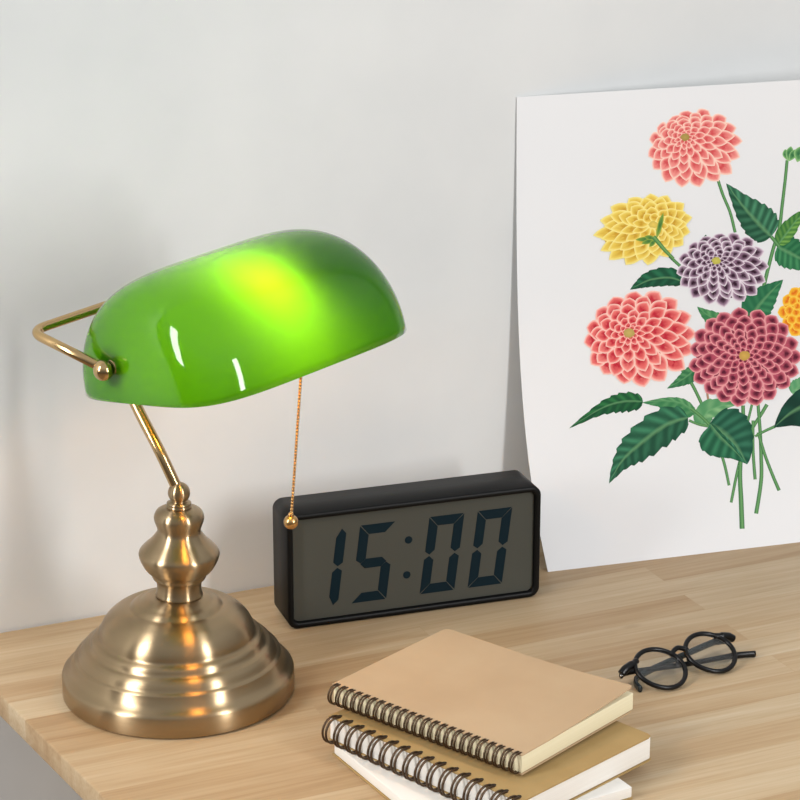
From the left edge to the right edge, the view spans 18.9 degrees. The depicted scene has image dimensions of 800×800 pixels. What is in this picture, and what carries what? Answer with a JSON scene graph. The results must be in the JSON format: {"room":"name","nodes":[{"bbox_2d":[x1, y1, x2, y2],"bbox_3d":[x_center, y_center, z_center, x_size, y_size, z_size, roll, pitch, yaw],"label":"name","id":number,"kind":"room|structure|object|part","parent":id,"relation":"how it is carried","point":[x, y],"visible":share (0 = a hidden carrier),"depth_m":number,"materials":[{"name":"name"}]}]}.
{"room":"office","nodes":[
{"label":"office","id":0,"kind":"room"},
{"bbox_2d":[0,0,799,799],"bbox_3d":[0.213,-0.458,1.903,7.000,2.660,0.100,-8,20,-23],"label":"wall","id":1,"kind":"structure","parent":0,"point":[138,138],"depth_m":1.82,"materials":[{"name":"white paint"}]},
{"bbox_3d":[1.042,1.400,0.606,7.000,0.040,4.100,-8,20,-23],"label":"floor","id":2,"kind":"structure","parent":0,"visible":0},
{"bbox_2d":[0,539,799,799],"bbox_3d":[0.349,0.549,1.887,1.230,0.760,0.618,-8,20,-23],"label":"desk","id":3,"kind":"object","parent":2,"relation":"on","point":[734,734],"visible":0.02,"depth_m":1.72,"materials":[{"name":"brown wood"}]},
{"bbox_2d":[32,229,406,738],"bbox_3d":[-0.130,0.052,1.638,0.217,0.340,0.237,-17,25,-42],"label":"lamp","id":4,"kind":"object","parent":3,"relation":"on","point":[178,658],"visible":1,"depth_m":1.57,"materials":[{"name":"gold metal"}]},
{"bbox_3d":[-0.185,-0.021,1.528,0.023,0.024,0.023,-8,20,-23],"label":"pivot knob","id":5,"kind":"part","parent":4,"relation":"part of","materials":[{"name":"gold metal"}]},
{"bbox_3d":[-0.174,-0.008,1.660,0.058,0.147,0.012,15,24,38],"label":"arm","id":6,"kind":"part","parent":4,"relation":"part of","materials":[{"name":"gold metal"}]},
{"bbox_3d":[-0.102,-0.054,1.573,0.194,0.098,0.157,-17,25,-42],"label":"lamp shade","id":7,"kind":"part","parent":4,"relation":"part of","materials":[{"name":"green glass"}]},
{"bbox_3d":[-0.077,0.008,1.605,0.012,0.150,0.040,-13,23,-34],"label":"pull chain","id":8,"kind":"part","parent":4,"relation":"part of","materials":[{"name":"gold metal"}]},
{"bbox_2d":[273,470,540,628],"bbox_3d":[0.006,0.114,1.845,0.204,0.092,0.041,-6,19,-18],"label":"digital clock","id":9,"kind":"object","parent":3,"relation":"on","point":[427,545],"visible":0.9,"depth_m":1.83,"materials":[{"name":"black plastic"}]},
{"bbox_2d":[332,745,632,799],"bbox_3d":[0.053,0.245,1.586,0.139,0.009,0.153,-10,21,-28],"label":"notepad","id":10,"kind":"object","parent":3,"relation":"on","point":[391,786],"visible":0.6,"depth_m":1.56,"materials":[{"name":"white paper"}]},
{"bbox_2d":[321,709,650,799],"bbox_3d":[0.056,0.226,1.598,0.174,0.020,0.142,17,25,42],"label":"spiral notebook","id":11,"kind":"object","parent":10,"relation":"on","point":[618,748],"visible":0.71,"depth_m":1.56,"materials":[{"name":"brown paper"}]},
{"bbox_2d":[327,629,632,774],"bbox_3d":[0.053,0.199,1.615,0.162,0.019,0.131,15,24,38],"label":"spiral notebook","id":12,"kind":"object","parent":11,"relation":"on","point":[506,709],"visible":1,"depth_m":1.60,"materials":[{"name":"beige cardboard"}]},
{"bbox_2d":[516,80,799,571],"bbox_3d":[0.248,-0.062,1.931,0.309,0.372,0.067,-5,19,-16],"label":"poster","id":13,"kind":"object","parent":3,"relation":"on","point":[658,230],"visible":1,"depth_m":1.94,"materials":[{"name":"paper"}]},
{"bbox_2d":[570,391,642,427],"bbox_3d":[0.166,0.007,1.942,0.065,0.025,0.004,-6,19,-18],"label":"print","id":14,"kind":"object","parent":13,"relation":"attached to","point":[588,409],"depth_m":1.94},
{"bbox_2d":[584,291,694,386],"bbox_3d":[0.195,-0.049,1.941,0.098,0.079,0.011,-5,19,-16],"label":"print","id":15,"kind":"object","parent":13,"relation":"attached to","point":[632,338],"depth_m":1.94},
{"bbox_2d":[593,193,691,264],"bbox_3d":[0.194,-0.136,1.921,0.085,0.058,0.011,-8,20,-23],"label":"print","id":16,"kind":"object","parent":13,"relation":"on","point":[629,228],"depth_m":1.92},
{"bbox_2d":[609,406,687,482],"bbox_3d":[0.201,0.035,1.954,0.075,0.055,0.010,-8,20,-23],"label":"print","id":17,"kind":"object","parent":13,"relation":"attached to","point":[648,444],"depth_m":1.95},
{"bbox_2d":[636,214,673,259],"bbox_3d":[0.205,-0.131,1.926,0.034,0.039,0.002,-5,19,-14],"label":"print","id":18,"kind":"object","parent":13,"relation":"on","point":[654,232],"depth_m":1.93},
{"bbox_2d":[630,267,681,289],"bbox_3d":[0.207,-0.099,1.935,0.046,0.017,0.001,-5,19,-16],"label":"print","id":19,"kind":"object","parent":13,"relation":"on","point":[641,278],"depth_m":1.94},
{"bbox_2d":[642,397,694,417],"bbox_3d":[0.219,0.007,1.957,0.047,0.018,0.004,-4,19,-13],"label":"print","id":20,"kind":"object","parent":13,"relation":"on","point":[652,407],"depth_m":1.96},
{"bbox_2d":[669,257,680,266],"bbox_3d":[0.218,-0.117,1.934,0.028,0.030,0.001,-4,19,-12],"label":"print","id":21,"kind":"object","parent":13,"relation":"on","point":[673,261],"depth_m":1.94},
{"bbox_2d":[667,367,694,388],"bbox_3d":[0.231,-0.019,1.957,0.030,0.017,0.003,-8,20,-23],"label":"print","id":22,"kind":"object","parent":13,"relation":"on","point":[677,377],"depth_m":1.96},
{"bbox_2d":[648,108,741,186],"bbox_3d":[0.236,-0.201,1.916,0.082,0.064,0.002,-5,19,-16],"label":"print","id":23,"kind":"object","parent":13,"relation":"attached to","point":[688,147],"depth_m":1.92},
{"bbox_2d":[689,419,708,426],"bbox_3d":[0.245,0.019,1.965,0.018,0.008,0.001,-4,19,-11],"label":"print","id":24,"kind":"object","parent":13,"relation":"on","point":[692,422],"depth_m":1.97},
{"bbox_2d":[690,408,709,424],"bbox_3d":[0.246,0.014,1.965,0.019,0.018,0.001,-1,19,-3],"label":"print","id":25,"kind":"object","parent":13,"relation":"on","point":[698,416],"depth_m":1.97},
{"bbox_2d":[681,370,729,485],"bbox_3d":[0.245,0.018,1.962,0.043,0.106,0.035,-8,20,-23],"label":"print","id":26,"kind":"object","parent":13,"relation":"attached to","point":[705,394],"depth_m":1.97},
{"bbox_2d":[697,307,718,321],"bbox_3d":[0.258,-0.065,1.958,0.033,0.025,0.002,-5,19,-13],"label":"print","id":27,"kind":"object","parent":13,"relation":"on","point":[704,314],"depth_m":1.96},
{"bbox_2d":[693,399,734,424],"bbox_3d":[0.258,0.009,1.970,0.039,0.022,0.005,-8,20,-23],"label":"print","id":28,"kind":"object","parent":13,"relation":"attached to","point":[705,411],"depth_m":1.97},
{"bbox_2d":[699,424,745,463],"bbox_3d":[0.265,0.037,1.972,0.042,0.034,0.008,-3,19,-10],"label":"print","id":29,"kind":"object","parent":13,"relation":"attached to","point":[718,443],"depth_m":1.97},
{"bbox_2d":[677,232,768,307],"bbox_3d":[0.263,-0.105,1.951,0.081,0.062,0.012,-8,20,-23],"label":"print","id":30,"kind":"object","parent":13,"relation":"attached to","point":[715,269],"depth_m":1.95},
{"bbox_2d":[717,180,735,232],"bbox_3d":[0.264,-0.156,1.938,0.019,0.044,0.001,-3,19,-9],"label":"print","id":31,"kind":"object","parent":13,"relation":"on","point":[726,189],"depth_m":1.94},
{"bbox_2d":[709,408,753,463],"bbox_3d":[0.272,0.029,1.976,0.039,0.046,0.013,0,19,1],"label":"print","id":32,"kind":"object","parent":13,"relation":"attached to","point":[731,430],"depth_m":1.97},
{"bbox_2d":[738,405,744,528],"bbox_3d":[0.281,0.055,1.972,0.006,0.095,0.038,1,19,2],"label":"print","id":33,"kind":"object","parent":13,"relation":"attached to","point":[741,408],"depth_m":1.98},
{"bbox_2d":[688,307,799,406],"bbox_3d":[0.284,-0.036,1.970,0.101,0.082,0.020,-8,20,-23],"label":"print","id":34,"kind":"object","parent":13,"relation":"attached to","point":[738,356],"depth_m":1.97},
{"bbox_2d":[730,404,768,502],"bbox_3d":[0.287,0.044,1.976,0.046,0.074,0.020,-8,20,-23],"label":"print","id":35,"kind":"object","parent":13,"relation":"attached to","point":[749,423],"depth_m":1.98},
{"bbox_2d":[747,405,752,420],"bbox_3d":[0.286,0.018,1.977,0.002,0.028,0.015,13,22,34],"label":"print","id":36,"kind":"object","parent":13,"relation":"on","point":[749,407],"depth_m":1.98},
{"bbox_2d":[726,184,778,242],"bbox_3d":[0.286,-0.152,1.945,0.048,0.051,0.002,-5,19,-15],"label":"print","id":37,"kind":"object","parent":13,"relation":"on","point":[752,210],"depth_m":1.95},
{"bbox_2d":[751,420,756,478],"bbox_3d":[0.291,0.041,1.978,0.003,0.046,0.016,-2,19,-6],"label":"print","id":38,"kind":"object","parent":13,"relation":"attached to","point":[753,422],"depth_m":1.98},
{"bbox_2d":[754,404,762,513],"bbox_3d":[0.296,0.049,1.977,0.007,0.084,0.033,1,19,4],"label":"print","id":39,"kind":"object","parent":13,"relation":"attached to","point":[758,408],"depth_m":1.98},
{"bbox_2d":[741,280,782,315],"bbox_3d":[0.296,-0.080,1.967,0.038,0.034,0.003,-6,19,-17],"label":"print","id":40,"kind":"object","parent":13,"relation":"on","point":[758,297],"depth_m":1.97},
{"bbox_2d":[755,425,775,436],"bbox_3d":[0.301,0.026,1.982,0.020,0.008,0.001,-8,20,-23],"label":"print","id":41,"kind":"object","parent":13,"relation":"on","point":[760,430],"depth_m":1.98},
{"bbox_2d":[757,433,780,490],"bbox_3d":[0.304,0.051,1.982,0.023,0.047,0.003,12,22,32],"label":"print","id":42,"kind":"object","parent":13,"relation":"attached to","point":[768,444],"depth_m":1.98},
{"bbox_2d":[762,160,787,285],"bbox_3d":[0.301,-0.125,1.956,0.032,0.140,0.007,-8,20,-23],"label":"print","id":43,"kind":"object","parent":13,"relation":"on","point":[774,172],"depth_m":1.95},
{"bbox_2d":[770,236,780,246],"bbox_3d":[0.306,-0.129,1.958,0.010,0.011,0.001,-4,19,-12],"label":"print","id":44,"kind":"object","parent":13,"relation":"on","point":[775,241],"depth_m":1.96},
{"bbox_2d":[774,389,799,426],"bbox_3d":[0.336,0.006,1.991,0.059,0.035,0.009,-6,19,-16],"label":"print","id":45,"kind":"object","parent":13,"relation":"attached to","point":[786,401],"depth_m":1.99},
{"bbox_2d":[775,212,799,245],"bbox_3d":[0.322,-0.142,1.960,0.034,0.031,0.001,-6,19,-18],"label":"print","id":46,"kind":"object","parent":13,"relation":"on","point":[787,224],"depth_m":1.96},
{"bbox_2d":[775,237,799,270],"bbox_3d":[0.328,-0.120,1.967,0.046,0.030,0.002,-5,19,-15],"label":"print","id":47,"kind":"object","parent":13,"relation":"on","point":[787,249],"depth_m":1.96},
{"bbox_2d":[777,287,799,335],"bbox_3d":[0.334,-0.073,1.980,0.049,0.045,0.006,-5,19,-14],"label":"print","id":48,"kind":"object","parent":13,"relation":"attached to","point":[788,298],"depth_m":1.98},
{"bbox_2d":[783,147,799,161],"bbox_3d":[0.322,-0.198,1.944,0.026,0.016,0.001,-5,19,-15],"label":"print","id":49,"kind":"object","parent":13,"relation":"attached to","point":[790,154],"depth_m":1.94},
{"bbox_2d":[789,377,799,393],"bbox_3d":[0.333,-0.012,1.988,0.023,0.018,0.004,-7,20,-19],"label":"print","id":50,"kind":"object","parent":13,"relation":"attached to","point":[794,382],"depth_m":1.99},
{"bbox_2d":[618,631,755,692],"bbox_3d":[0.209,0.188,1.737,0.117,0.021,0.036,-12,22,-33],"label":"eyeglasses","id":51,"kind":"object","parent":3,"relation":"on","point":[675,661],"visible":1,"depth_m":1.74,"materials":[{"name":"black plastic"}]}
]}

